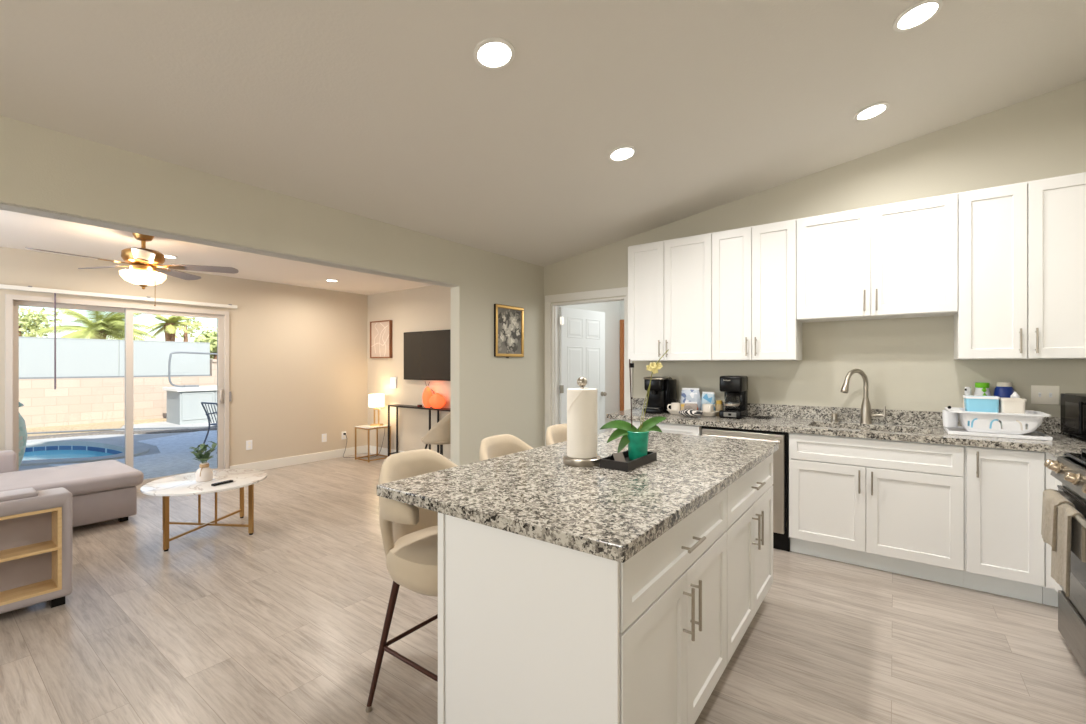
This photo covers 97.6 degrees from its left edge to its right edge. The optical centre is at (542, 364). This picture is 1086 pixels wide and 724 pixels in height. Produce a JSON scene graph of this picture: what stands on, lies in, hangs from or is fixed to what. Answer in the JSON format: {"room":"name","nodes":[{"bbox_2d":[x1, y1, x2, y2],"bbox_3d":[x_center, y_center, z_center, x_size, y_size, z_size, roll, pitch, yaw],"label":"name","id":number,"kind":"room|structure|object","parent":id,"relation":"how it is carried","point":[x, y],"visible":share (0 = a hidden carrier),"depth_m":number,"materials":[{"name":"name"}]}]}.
{"room":"kitchen","nodes":[
{"label":"kitchen","id":0,"kind":"room"},
{"bbox_2d":[0,247,367,465],"bbox_3d":[-4.361,0.142,5.097,0.120,2.409,5.485,0,0,36],"label":"wall","id":1,"kind":"structure","parent":0,"point":[298,355],"depth_m":6.14,"materials":[{"name":"beige paint"}]},
{"bbox_2d":[5,294,231,491],"bbox_3d":[-4.357,0.354,5.055,0.176,1.985,1.822,0,0,36],"label":"door","id":2,"kind":"structure","parent":1,"relation":"in","point":[12,302],"depth_m":5.00,"materials":[{"name":"beige plastic"}]},
{"bbox_2d":[0,284,236,388],"bbox_3d":[-4.409,-0.245,4.878,0.065,0.964,2.275,0,0,36],"label":"blind rail","id":3,"kind":"object","parent":1,"relation":"attached to","point":[2,286],"visible":1,"depth_m":4.70,"materials":[{"name":"white"}]},
{"bbox_2d":[246,440,251,449],"bbox_3d":[-3.666,1.005,5.931,0.008,0.116,0.072,0,0,36],"label":"wall outlet","id":4,"kind":"object","parent":1,"relation":"attached to","point":[249,442],"visible":1,"depth_m":5.93,"materials":[{"name":"white plastic"}]},
{"bbox_2d":[229,445,366,470],"bbox_3d":[-3.236,1.288,6.507,0.014,0.118,1.880,0,0,36],"label":"baseboard","id":5,"kind":"structure","parent":1,"relation":"attached to","point":[300,459],"depth_m":6.43,"materials":[{"name":"white"}]},
{"bbox_2d":[0,115,543,465],"bbox_3d":[-2.062,0.106,2.723,0.119,2.482,6.800,0,0,36],"label":"wall","id":6,"kind":"structure","parent":0,"point":[41,167],"depth_m":3.31,"materials":[{"name":"beige paint"}]},
{"bbox_2d":[0,201,458,287],"bbox_3d":[-1.915,-0.725,2.922,0.119,0.012,3.695,0,0,36],"label":"trim","id":7,"kind":"structure","parent":6,"relation":"attached to","point":[5,206],"depth_m":2.73,"materials":[{"name":"white"}]},
{"bbox_2d":[494,304,523,357],"bbox_3d":[-0.346,-0.336,4.922,0.026,0.543,0.452,0,0,36],"label":"flower painting","id":8,"kind":"object","parent":6,"relation":"attached to","point":[508,320],"visible":1,"depth_m":4.91,"materials":[{"name":"brown"}]},
{"bbox_2d":[368,285,450,458],"bbox_3d":[-1.399,0.142,6.464,3.261,2.409,0.235,0,0,36],"label":"wall","id":9,"kind":"structure","parent":0,"point":[427,308],"depth_m":6.74,"materials":[{"name":"beige paint"}]},
{"bbox_2d":[370,320,392,357],"bbox_3d":[-2.395,-0.370,7.026,0.490,0.550,0.045,0,0,36],"label":"framed print","id":10,"kind":"object","parent":9,"relation":"attached to","point":[381,332],"visible":1,"depth_m":7.00,"materials":[{"name":"brown wood"}]},
{"bbox_2d":[390,377,396,387],"bbox_3d":[-2.160,0.262,6.864,0.130,0.160,0.026,0,0,36],"label":"wall control box","id":11,"kind":"object","parent":9,"relation":"attached to","point":[393,380],"visible":1,"depth_m":6.85,"materials":[{"name":"white plastic"}]},
{"bbox_2d":[367,445,450,460],"bbox_3d":[-1.419,1.288,6.324,3.127,0.118,0.014,0,0,36],"label":"baseboard","id":12,"kind":"structure","parent":9,"relation":"attached to","point":[384,451],"depth_m":7.03,"materials":[{"name":"white"}]},
{"bbox_2d":[404,329,450,380],"bbox_3d":[-1.470,-0.120,6.335,1.170,0.660,0.056,0,0,36],"label":"television","id":13,"kind":"object","parent":9,"relation":"attached to","point":[427,354],"visible":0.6,"depth_m":6.36,"materials":[{"name":"black plastic"}]},
{"bbox_2d":[0,0,1085,294],"bbox_3d":[-1.503,-1.501,2.311,8.030,0.878,7.040,0,0,36],"label":"ceiling","id":14,"kind":"structure","parent":0,"point":[385,111],"depth_m":2.48,"materials":[{"name":"white paint"}]},
{"bbox_2d":[25,233,238,305],"bbox_3d":[-3.257,-0.766,3.815,1.259,0.591,1.232,0,0,36],"label":"ceiling fan","id":15,"kind":"object","parent":14,"relation":"hanging from","point":[143,272],"visible":1,"depth_m":3.82,"materials":[{"name":"brown wood"}]},
{"bbox_2d":[473,37,514,69],"bbox_3d":[-0.218,-1.388,2.126,0.184,0.035,0.185,0,0,32],"label":"recessed light","id":16,"kind":"object","parent":14,"relation":"in","point":[493,53],"visible":1,"depth_m":2.12,"materials":[{"name":"white"}]},
{"bbox_2d":[608,145,635,161],"bbox_3d":[0.522,-1.388,3.130,0.184,0.035,0.185,0,0,32],"label":"recessed light","id":17,"kind":"object","parent":14,"relation":"in","point":[622,153],"visible":1,"depth_m":3.12,"materials":[{"name":"white plastic"}]},
{"bbox_2d":[854,102,888,120],"bbox_3d":[2.071,-1.595,2.999,0.184,0.035,0.185,0,0,32],"label":"recessed light","id":18,"kind":"object","parent":14,"relation":"in","point":[871,111],"visible":1,"depth_m":2.99,"materials":[{"name":"white"}]},
{"bbox_2d":[893,0,942,31],"bbox_3d":[1.743,-1.626,2.212,0.184,0.035,0.185,0,0,32],"label":"recessed light","id":19,"kind":"object","parent":14,"relation":"in","point":[921,12],"visible":1,"depth_m":2.21,"materials":[{"name":"white plastic"}]},
{"bbox_2d":[0,453,1085,723],"bbox_3d":[-1.503,1.407,2.311,8.030,0.120,7.040,0,0,36],"label":"floor","id":20,"kind":"structure","parent":0,"point":[282,622],"depth_m":2.33,"materials":[{"name":"wood"}]},
{"bbox_2d":[0,450,143,613],"bbox_3d":[-3.834,0.947,3.235,2.582,0.800,1.875,0,0,36],"label":"sectional sofa","id":21,"kind":"object","parent":20,"relation":"on","point":[40,508],"visible":1,"depth_m":2.68,"materials":[{"name":"grey fabric"}]},
{"bbox_2d":[0,540,57,562],"bbox_3d":[-3.068,1.017,2.255,0.178,0.016,1.056,0,0,36],"label":"shelf","id":22,"kind":"object","parent":21,"relation":"attached to","point":[33,547],"depth_m":2.59,"materials":[{"name":"brown wood"}]},
{"bbox_2d":[0,460,143,495],"bbox_3d":[-4.287,0.981,3.730,0.905,0.128,1.615,0,0,36],"label":"cushion","id":23,"kind":"object","parent":21,"relation":"on","point":[106,476],"depth_m":3.94,"materials":[{"name":"grey fabric"}]},
{"bbox_2d":[140,469,266,551],"bbox_3d":[-2.686,1.135,3.806,0.824,0.424,0.824,0,0,-39],"label":"coffee table","id":24,"kind":"object","parent":20,"relation":"on","point":[186,484],"visible":0.92,"depth_m":3.76,"materials":[{"name":"white stone"}]},
{"bbox_2d":[189,441,216,481],"bbox_3d":[-2.704,0.768,3.783,0.184,0.309,0.165,0,0,-37],"label":"plant","id":25,"kind":"object","parent":24,"relation":"on","point":[204,473],"visible":1,"depth_m":3.76,"materials":[{"name":"green plant"}]},
{"bbox_2d":[211,480,232,485],"bbox_3d":[-2.476,0.914,3.670,0.038,0.018,0.150,0,0,22],"label":"remote control","id":26,"kind":"object","parent":24,"relation":"on","point":[226,481],"visible":1,"depth_m":3.65,"materials":[{"name":"black plastic"}]},
{"bbox_2d":[355,424,390,462],"bbox_3d":[-2.424,1.109,6.777,0.330,0.475,0.364,0,0,36],"label":"side table","id":27,"kind":"object","parent":20,"relation":"on","point":[366,427],"visible":0.79,"depth_m":6.72,"materials":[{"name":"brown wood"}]},
{"bbox_2d":[369,394,384,425],"bbox_3d":[-2.380,0.649,6.795,0.216,0.445,0.216,0,0,0],"label":"table lamp","id":28,"kind":"object","parent":27,"relation":"on","point":[375,400],"visible":1,"depth_m":6.73,"materials":[{"name":"white fabric"}]},
{"bbox_2d":[365,449,457,712],"bbox_3d":[-0.407,0.863,1.933,0.516,0.968,0.490,0,0,36],"label":"bar stool","id":29,"kind":"object","parent":20,"relation":"on","point":[409,533],"visible":0.52,"depth_m":1.85,"materials":[{"name":"beige fabric"}]},
{"bbox_2d":[388,404,450,455],"bbox_3d":[-1.429,0.957,6.210,1.745,0.780,0.160,0,0,36],"label":"console table","id":30,"kind":"object","parent":20,"relation":"on","point":[394,405],"visible":0.4,"depth_m":6.58,"materials":[{"name":"black metal"}]},
{"bbox_2d":[422,382,445,407],"bbox_3d":[-1.431,0.394,6.217,0.422,0.346,0.161,0,0,36],"label":"lamp","id":31,"kind":"object","parent":30,"relation":"on","point":[436,400],"visible":0.99,"depth_m":6.15,"materials":[{"name":"orange glass"}]},
{"bbox_2d":[421,413,450,454],"bbox_3d":[-1.197,0.938,5.690,0.515,0.823,0.493,0,0,36],"label":"dining chair","id":32,"kind":"object","parent":20,"relation":"on","point":[440,433],"visible":0.48,"depth_m":5.47,"materials":[{"name":"beige fabric"}]},
{"bbox_2d":[479,434,533,460],"bbox_3d":[-0.067,0.863,2.393,0.516,0.968,0.490,0,0,34],"label":"bar stool","id":33,"kind":"object","parent":20,"relation":"on","point":[504,444],"visible":0.09,"depth_m":2.54,"materials":[{"name":"beige fabric"}]},
{"bbox_2d":[546,424,566,444],"bbox_3d":[0.269,0.863,2.848,0.516,0.968,0.490,0,0,38],"label":"bar stool","id":34,"kind":"object","parent":20,"relation":"on","point":[557,433],"visible":0.11,"depth_m":2.96,"materials":[{"name":"beige fabric"}]},
{"bbox_2d":[438,487,726,723],"bbox_3d":[0.217,0.913,1.744,0.702,0.867,0.952,0,0,36],"label":"base cabinet","id":35,"kind":"object","parent":20,"relation":"on","point":[531,630],"visible":0.78,"depth_m":1.40,"materials":[{"name":"white wood"}]},
{"bbox_2d":[377,429,777,562],"bbox_3d":[0.359,0.459,2.205,0.997,0.040,1.907,0,0,36],"label":"countertop","id":36,"kind":"structure","parent":35,"relation":"on","point":[611,514],"depth_m":1.67,"materials":[{"name":"stone"}]},
{"bbox_2d":[563,377,600,466],"bbox_3d":[0.174,0.246,2.115,0.170,0.385,0.170,0,0,36],"label":"paper towel holder","id":37,"kind":"object","parent":36,"relation":"on","point":[582,381],"visible":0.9,"depth_m":2.05,"materials":[{"name":"silver metal"}]},
{"bbox_2d":[567,388,596,458],"bbox_3d":[0.173,0.257,2.114,0.135,0.300,0.138,0,0,36],"label":"paper towel roll","id":38,"kind":"object","parent":37,"relation":"on","point":[581,403],"visible":0.98,"depth_m":2.06,"materials":[{"name":"white paper"}]},
{"bbox_2d":[599,450,656,471],"bbox_3d":[0.382,0.421,2.105,0.132,0.036,0.296,0,0,36],"label":"tray","id":39,"kind":"object","parent":36,"relation":"on","point":[605,462],"visible":0.71,"depth_m":2.02,"materials":[{"name":"black wood"}]},
{"bbox_2d":[610,452,625,461],"bbox_3d":[0.320,0.405,2.039,0.056,0.052,0.060,0,0,-34],"label":"folded card","id":40,"kind":"object","parent":39,"relation":"in","point":[615,456],"visible":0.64,"depth_m":2.03,"materials":[{"name":"grey paper"}]},
{"bbox_2d":[600,349,668,459],"bbox_3d":[0.416,0.181,2.156,0.306,0.500,0.102,0,0,-15],"label":"potted orchid","id":41,"kind":"object","parent":39,"relation":"on","point":[636,439],"visible":0.98,"depth_m":2.15,"materials":[{"name":"green plant"}]},
{"bbox_2d":[612,419,701,435],"bbox_3d":[1.094,0.914,4.210,0.778,0.866,0.651,0,0,36],"label":"base cabinet","id":42,"kind":"object","parent":20,"relation":"on","point":[665,427],"visible":0.02,"depth_m":3.86,"materials":[{"name":"white"}]},
{"bbox_2d":[702,426,789,550],"bbox_3d":[1.652,0.915,3.778,0.620,0.864,0.649,0,0,36],"label":"dishwasher","id":43,"kind":"object","parent":20,"relation":"on","point":[781,539],"visible":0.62,"depth_m":3.42,"materials":[{"name":"silver metal"}]},
{"bbox_2d":[725,454,772,663],"bbox_3d":[0.776,0.913,2.499,0.700,0.867,0.923,0,0,36],"label":"base cabinet","id":44,"kind":"object","parent":20,"relation":"on","point":[749,531],"visible":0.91,"depth_m":2.24,"materials":[{"name":"white wood"}]},
{"bbox_2d":[789,433,963,586],"bbox_3d":[2.291,0.914,3.325,0.939,0.866,0.651,0,0,36],"label":"base cabinet","id":45,"kind":"object","parent":20,"relation":"on","point":[892,506],"visible":0.91,"depth_m":3.07,"materials":[{"name":"white wood"}]},
{"bbox_2d":[963,446,1044,603],"bbox_3d":[2.803,0.914,2.946,0.333,0.866,0.651,0,0,36],"label":"base cabinet","id":46,"kind":"object","parent":20,"relation":"on","point":[1004,545],"visible":0.93,"depth_m":2.72,"materials":[{"name":"white wood"}]},
{"bbox_2d":[1042,452,1061,606],"bbox_3d":[3.103,0.914,2.538,0.631,0.866,0.951,0,0,36],"label":"base cabinet","id":47,"kind":"object","parent":20,"relation":"on","point":[1050,591],"visible":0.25,"depth_m":2.62,"materials":[{"name":"white wood"}]},
{"bbox_2d":[607,398,1085,457],"bbox_3d":[1.991,0.406,3.361,3.412,0.145,0.952,0,0,36],"label":"countertop","id":48,"kind":"structure","parent":47,"relation":"on","point":[816,420],"depth_m":3.42,"materials":[{"name":"stone"}]},
{"bbox_2d":[643,377,676,413],"bbox_3d":[1.065,0.275,4.353,0.228,0.328,0.292,0,0,36],"label":"coffee machine","id":49,"kind":"object","parent":48,"relation":"on","point":[663,390],"visible":0.94,"depth_m":4.27,"materials":[{"name":"black plastic"}]},
{"bbox_2d":[667,409,680,414],"bbox_3d":[1.210,0.418,4.198,0.210,0.041,0.170,0,0,36],"label":"serving dish","id":50,"kind":"object","parent":48,"relation":"on","point":[675,412],"visible":0.46,"depth_m":4.16,"materials":[{"name":"beige ceramic"}]},
{"bbox_2d":[667,403,680,410],"bbox_3d":[1.169,0.385,4.212,0.084,0.088,0.107,0,0,-42],"label":"mug","id":51,"kind":"object","parent":50,"relation":"in","point":[674,406],"visible":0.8,"depth_m":4.17,"materials":[{"name":"beige ceramic"}]},
{"bbox_2d":[680,388,700,410],"bbox_3d":[1.320,0.325,4.246,0.182,0.229,0.081,0,0,28],"label":"snack bag","id":52,"kind":"object","parent":48,"relation":"on","point":[687,394],"visible":0.65,"depth_m":4.22,"materials":[{"name":"white plastic"}]},
{"bbox_2d":[678,409,703,416],"bbox_3d":[1.235,0.405,3.972,0.207,0.068,0.118,0,0,36],"label":"striped napkin","id":53,"kind":"object","parent":48,"relation":"on","point":[686,412],"visible":1,"depth_m":3.93,"materials":[{"name":"white fabric"}]},
{"bbox_2d":[684,402,698,409],"bbox_3d":[1.275,0.380,4.093,0.123,0.119,0.066,0,0,19],"label":"mug","id":54,"kind":"object","parent":48,"relation":"on","point":[688,405],"visible":0.57,"depth_m":4.08,"materials":[{"name":"white ceramic"}]},
{"bbox_2d":[701,392,715,410],"bbox_3d":[1.450,0.340,4.169,0.070,0.199,0.136,0,0,-42],"label":"snack bag","id":55,"kind":"object","parent":48,"relation":"on","point":[707,397],"visible":0.65,"depth_m":4.15,"materials":[{"name":"white plastic"}]},
{"bbox_2d":[700,410,718,416],"bbox_3d":[1.411,0.418,4.049,0.150,0.041,0.170,0,0,36],"label":"serving dish","id":56,"kind":"object","parent":48,"relation":"on","point":[706,414],"visible":0.76,"depth_m":3.99,"materials":[{"name":"beige ceramic"}]},
{"bbox_2d":[702,404,713,411],"bbox_3d":[1.407,0.383,4.027,0.090,0.092,0.112,0,0,-26],"label":"mug","id":57,"kind":"object","parent":56,"relation":"in","point":[705,407],"visible":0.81,"depth_m":4.00,"materials":[{"name":"beige ceramic"}]},
{"bbox_2d":[716,400,722,415],"bbox_3d":[1.526,0.375,4.113,0.056,0.128,0.056,0,0,36],"label":"glass jar","id":58,"kind":"object","parent":48,"relation":"on","point":[719,406],"visible":0.8,"depth_m":4.09,"materials":[{"name":"beige"}]},
{"bbox_2d":[719,375,771,418],"bbox_3d":[1.669,0.267,3.919,0.394,0.345,0.257,0,0,24],"label":"drip coffee maker","id":59,"kind":"object","parent":48,"relation":"on","point":[735,388],"visible":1,"depth_m":3.88,"materials":[{"name":"black plastic"}]},
{"bbox_2d":[724,412,735,416],"bbox_3d":[1.519,0.407,3.863,0.100,0.036,0.004,0,0,36],"label":"switch","id":60,"kind":"object","parent":59,"relation":"attached to","point":[726,414],"depth_m":3.86,"materials":[{"name":"silver metal"}]},
{"bbox_2d":[831,413,837,421],"bbox_3d":[2.244,0.408,3.657,0.048,0.062,0.048,0,0,36],"label":"soap dispenser","id":61,"kind":"object","parent":48,"relation":"on","point":[834,415],"visible":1,"depth_m":3.64,"materials":[{"name":"silver metal"}]},
{"bbox_2d":[841,369,885,423],"bbox_3d":[2.330,0.235,3.507,0.346,0.408,0.127,0,0,-8],"label":"kitchen faucet","id":62,"kind":"object","parent":48,"relation":"on","point":[866,415],"visible":1,"depth_m":3.51,"materials":[{"name":"silver metal"}]},
{"bbox_2d":[963,387,970,407],"bbox_3d":[2.872,0.295,3.212,0.052,0.288,0.052,0,0,36],"label":"spray bottle","id":63,"kind":"object","parent":48,"relation":"on","point":[967,390],"visible":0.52,"depth_m":3.20,"materials":[{"name":"white plastic"}]},
{"bbox_2d":[942,406,1052,440],"bbox_3d":[2.829,0.355,2.997,0.472,0.167,0.336,0,0,36],"label":"dish rack","id":64,"kind":"object","parent":48,"relation":"on","point":[1031,420],"visible":1,"depth_m":2.89,"materials":[{"name":"white plastic"}]},
{"bbox_2d":[942,410,957,427],"bbox_3d":[2.688,0.358,3.136,0.080,0.113,0.079,0,0,36],"label":"cup","id":65,"kind":"object","parent":64,"relation":"on","point":[950,419],"depth_m":3.11,"materials":[{"name":"white plastic"}]},
{"bbox_2d":[963,395,999,428],"bbox_3d":[2.787,0.305,3.026,0.164,0.209,0.129,0,0,36],"label":"food box","id":66,"kind":"object","parent":64,"relation":"in","point":[974,403],"visible":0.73,"depth_m":2.98,"materials":[{"name":"blue plastic"}]},
{"bbox_2d":[974,382,990,395],"bbox_3d":[2.931,0.280,3.170,0.084,0.318,0.088,0,0,36],"label":"wipes canister","id":67,"kind":"object","parent":66,"relation":"on","point":[982,389],"visible":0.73,"depth_m":3.14,"materials":[{"name":"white plastic"}]},
{"bbox_2d":[944,426,1052,440],"bbox_3d":[2.836,0.428,2.993,0.457,0.022,0.335,0,0,36],"label":"drip tray","id":68,"kind":"object","parent":64,"relation":"on","point":[956,430],"depth_m":2.89,"materials":[{"name":"white plastic"}]},
{"bbox_2d":[999,397,1026,429],"bbox_3d":[2.902,0.309,2.941,0.115,0.201,0.125,0,0,36],"label":"food box","id":69,"kind":"object","parent":64,"relation":"in","point":[1006,405],"visible":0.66,"depth_m":2.90,"materials":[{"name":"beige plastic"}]},
{"bbox_2d":[994,382,1013,397],"bbox_3d":[3.017,0.277,3.108,0.102,0.324,0.102,0,0,36],"label":"detergent bottle","id":70,"kind":"object","parent":48,"relation":"on","point":[1002,389],"visible":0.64,"depth_m":3.08,"materials":[{"name":"blue plastic"}]},
{"bbox_2d":[1061,393,1085,438],"bbox_3d":[3.241,0.308,2.669,0.393,0.262,0.490,0,0,31],"label":"microwave","id":71,"kind":"object","parent":48,"relation":"on","point":[1073,405],"visible":1,"depth_m":2.80,"materials":[{"name":"black plastic"}]},
{"bbox_2d":[1044,448,1085,673],"bbox_3d":[2.556,0.876,1.873,0.701,0.942,0.760,0,0,36],"label":"range","id":72,"kind":"object","parent":20,"relation":"on","point":[1070,469],"visible":0.72,"depth_m":2.13,"materials":[{"name":"silver metal"}]},
{"bbox_2d":[1041,489,1085,596],"bbox_3d":[2.311,0.779,2.119,0.075,0.362,0.425,0,0,36],"label":"dish towel","id":73,"kind":"object","parent":72,"relation":"hanging from","point":[1060,530],"visible":0.96,"depth_m":2.07,"materials":[{"name":"beige fabric"}]},
{"bbox_2d":[1066,453,1085,466],"bbox_3d":[2.590,0.442,1.847,0.615,0.020,0.760,0,0,36],"label":"cooktop","id":74,"kind":"object","parent":72,"relation":"in","point":[1079,460],"depth_m":2.22,"materials":[{"name":"black glass"}]},
{"bbox_2d":[559,301,619,431],"bbox_3d":[0.519,0.127,6.486,0.120,2.440,2.080,0,0,36],"label":"wall","id":75,"kind":"structure","parent":0,"point":[611,309],"depth_m":7.06,"materials":[{"name":"white paint"}]},
{"bbox_2d":[620,300,623,319],"bbox_3d":[2.243,0.127,6.580,2.780,2.440,0.120,0,0,36],"label":"wall","id":76,"kind":"structure","parent":0,"point":[621,302],"depth_m":7.26,"materials":[{"name":"white paint"}]},
{"bbox_2d":[620,320,623,410],"bbox_3d":[1.559,0.332,7.026,0.890,2.030,0.095,0,0,36],"label":"door","id":77,"kind":"structure","parent":76,"relation":"in","point":[621,321],"depth_m":7.24,"materials":[{"name":"orange wood"}]},
{"bbox_2d":[544,80,1085,445],"bbox_3d":[1.865,-0.257,4.124,4.769,3.207,0.120,0,0,36],"label":"wall","id":78,"kind":"structure","parent":0,"point":[909,364],"depth_m":3.52,"materials":[{"name":"beige paint"}]},
{"bbox_2d":[559,307,606,433],"bbox_3d":[0.472,0.339,5.707,0.830,1.993,0.176,0,0,-45],"label":"door","id":79,"kind":"structure","parent":78,"relation":"in","point":[581,332],"depth_m":5.67,"materials":[{"name":"white wood"}]},
{"bbox_2d":[545,287,632,445],"bbox_3d":[0.496,0.283,5.124,1.082,2.128,0.138,0,0,36],"label":"trim","id":80,"kind":"structure","parent":78,"relation":"attached to","point":[551,310],"depth_m":5.35,"materials":[{"name":"white wood"}]},
{"bbox_2d":[628,233,712,360],"bbox_3d":[1.186,-0.573,4.330,0.773,1.078,0.351,0,0,36],"label":"upper cabinet","id":81,"kind":"object","parent":78,"relation":"attached to","point":[670,281],"visible":0.9,"depth_m":4.20,"materials":[{"name":"white wood"}]},
{"bbox_2d":[712,219,801,360],"bbox_3d":[1.752,-0.573,3.912,0.631,1.078,0.351,0,0,36],"label":"upper cabinet","id":82,"kind":"object","parent":78,"relation":"attached to","point":[754,268],"visible":0.93,"depth_m":3.78,"materials":[{"name":"white wood"}]},
{"bbox_2d":[633,398,1069,434],"bbox_3d":[1.992,0.387,3.360,3.409,0.105,0.952,0,0,36],"label":"backsplash","id":83,"kind":"structure","parent":78,"relation":"attached to","point":[1050,425],"depth_m":3.65,"materials":[{"name":"stone"}]},
{"bbox_2d":[797,193,957,322],"bbox_3d":[2.381,-0.726,3.447,0.929,0.772,0.351,0,0,36],"label":"upper cabinet","id":84,"kind":"object","parent":78,"relation":"attached to","point":[900,259],"visible":1,"depth_m":3.31,"materials":[{"name":"white wood"}]},
{"bbox_2d":[954,172,1085,359],"bbox_3d":[3.013,-0.573,2.980,0.639,1.078,0.351,0,0,36],"label":"upper cabinet","id":85,"kind":"object","parent":78,"relation":"attached to","point":[1022,246],"visible":0.94,"depth_m":2.88,"materials":[{"name":"white wood"}]},
{"bbox_2d":[1031,385,1059,404],"bbox_3d":[3.214,0.195,3.040,0.128,0.120,0.019,0,0,36],"label":"double switch plate","id":86,"kind":"object","parent":78,"relation":"attached to","point":[1050,395],"visible":1,"depth_m":3.04,"materials":[{"name":"white plastic"}]},
{"label":"outside","id":87,"kind":"structure","parent":0,"visible":0},
{"bbox_3d":[-29.227,1.797,27.025,47.300,0.300,120.000,0,0,36],"label":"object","id":88,"kind":"structure","parent":87,"visible":0},
{"bbox_2d":[19,307,63,336],"bbox_3d":[-17.525,-0.186,15.918,2.049,3.667,1.959,0,0,36],"label":"leafy tree","id":89,"kind":"object","parent":88,"relation":"on","point":[25,323],"visible":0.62,"depth_m":16.10,"materials":[{"name":"green plant"}]},
{"bbox_2d":[26,308,155,340],"bbox_3d":[-14.059,-0.052,15.067,3.156,3.398,3.217,0,0,36],"label":"palm tree","id":90,"kind":"object","parent":88,"relation":"on","point":[106,325],"visible":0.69,"depth_m":14.74,"materials":[{"name":"green plant"}]},
{"bbox_2d":[146,314,196,340],"bbox_3d":[-14.506,-0.162,18.609,1.547,3.618,1.467,0,0,-14],"label":"palm tree","id":91,"kind":"object","parent":88,"relation":"on","point":[169,327],"visible":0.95,"depth_m":18.41,"materials":[{"name":"green plant"}]},
{"bbox_2d":[175,317,216,341],"bbox_3d":[-15.997,-0.305,21.590,2.195,3.903,1.699,0,0,36],"label":"palm tree","id":92,"kind":"object","parent":88,"relation":"on","point":[198,324],"visible":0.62,"depth_m":21.58,"materials":[{"name":"green plant"}]},
{"bbox_2d":[192,331,216,358],"bbox_3d":[-11.211,0.216,16.328,2.068,2.861,1.599,0,0,36],"label":"leafy tree","id":93,"kind":"object","parent":88,"relation":"on","point":[211,338],"visible":0.27,"depth_m":16.00,"materials":[{"name":"green plant"}]},
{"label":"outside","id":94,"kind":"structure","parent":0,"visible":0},
{"bbox_2d":[19,421,215,470],"bbox_3d":[-8.669,1.447,8.725,11.120,0.001,23.000,0,0,36],"label":"ground","id":95,"kind":"structure","parent":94,"point":[153,449],"depth_m":9.55,"materials":[{"name":"concrete"}]},
{"bbox_2d":[19,402,26,466],"bbox_3d":[-6.244,0.882,5.478,0.410,1.130,0.410,0,0,36],"label":"urn","id":96,"kind":"object","parent":95,"relation":"on","point":[22,426],"visible":0.13,"depth_m":5.54,"materials":[{"name":"ceramic"}]},
{"bbox_2d":[20,439,148,465],"bbox_3d":[-9.345,1.457,7.081,5.436,0.080,3.236,0,0,-37],"label":"pool coping","id":97,"kind":"object","parent":95,"relation":"on","point":[138,449],"visible":0.73,"depth_m":8.32,"materials":[{"name":"concrete"}]},
{"bbox_2d":[26,418,166,436],"bbox_3d":[-10.013,1.437,10.961,2.200,0.020,15.000,0,0,36],"label":"gravel bed","id":98,"kind":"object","parent":95,"relation":"on","point":[105,425],"visible":0.52,"depth_m":10.77,"materials":[{"name":"beige gravel"}]},
{"bbox_2d":[19,362,216,427],"bbox_3d":[-11.572,0.687,10.870,0.200,1.520,19.000,0,0,36],"label":"wall","id":99,"kind":"structure","parent":95,"relation":"on","point":[74,401],"depth_m":11.55,"materials":[{"name":"beige brick"}]},
{"bbox_2d":[19,337,210,378],"bbox_3d":[-12.457,-0.149,9.597,0.090,0.952,9.900,0,0,36],"label":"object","id":100,"kind":"structure","parent":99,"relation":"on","point":[75,357],"depth_m":11.74,"materials":[{"name":"grey"}]},
{"bbox_2d":[27,427,216,439],"bbox_3d":[-7.179,1.429,10.769,7.561,0.035,0.771,0,0,-28],"label":"curb","id":101,"kind":"object","parent":95,"relation":"on","point":[215,428],"visible":0.48,"depth_m":9.87,"materials":[{"name":"grey concrete"}]},
{"bbox_2d":[27,426,216,433],"bbox_3d":[-8.428,1.415,10.547,5.472,0.060,0.204,0,0,-23],"label":"garden hose","id":102,"kind":"object","parent":95,"relation":"on","point":[197,426],"visible":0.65,"depth_m":10.27,"materials":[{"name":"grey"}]},
{"bbox_2d":[48,430,216,478],"bbox_3d":[-4.664,1.441,9.433,5.520,0.012,7.100,0,0,36],"label":"deck","id":103,"kind":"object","parent":95,"relation":"on","point":[174,457],"visible":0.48,"depth_m":7.33,"materials":[{"name":"concrete"}]},
{"bbox_2d":[200,402,216,449],"bbox_3d":[-5.337,1.031,8.017,0.605,0.818,0.585,0,0,26],"label":"patio chair","id":104,"kind":"object","parent":103,"relation":"on","point":[202,403],"visible":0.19,"depth_m":7.91,"materials":[{"name":"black metal"}]},
{"bbox_2d":[163,385,216,424],"bbox_3d":[-8.179,1.007,12.870,1.080,0.880,3.150,0,0,36],"label":"counter","id":105,"kind":"object","parent":95,"relation":"on","point":[184,406],"depth_m":11.65,"materials":[{"name":"grey"}]},
{"bbox_2d":[168,352,216,386],"bbox_3d":[-8.597,0.124,12.289,0.120,0.890,1.783,0,0,36],"label":"pipe","id":106,"kind":"object","parent":105,"relation":"on","point":[171,353],"visible":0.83,"depth_m":11.73,"materials":[{"name":"grey metal"}]},
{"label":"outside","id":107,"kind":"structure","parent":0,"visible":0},
{"bbox_2d":[25,445,122,453],"bbox_3d":[-9.345,1.722,7.081,4.836,0.450,2.636,0,0,-37],"label":"wall","id":108,"kind":"structure","parent":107,"point":[64,447],"depth_m":8.70,"materials":[{"name":"tile"}]},
{"bbox_2d":[22,450,114,460],"bbox_3d":[-9.326,1.577,7.039,3.671,0.001,4.295,0,0,36],"label":"pool water","id":109,"kind":"structure","parent":108,"relation":"in","point":[46,454],"depth_m":8.33,"materials":[{"name":"teal liquid"}]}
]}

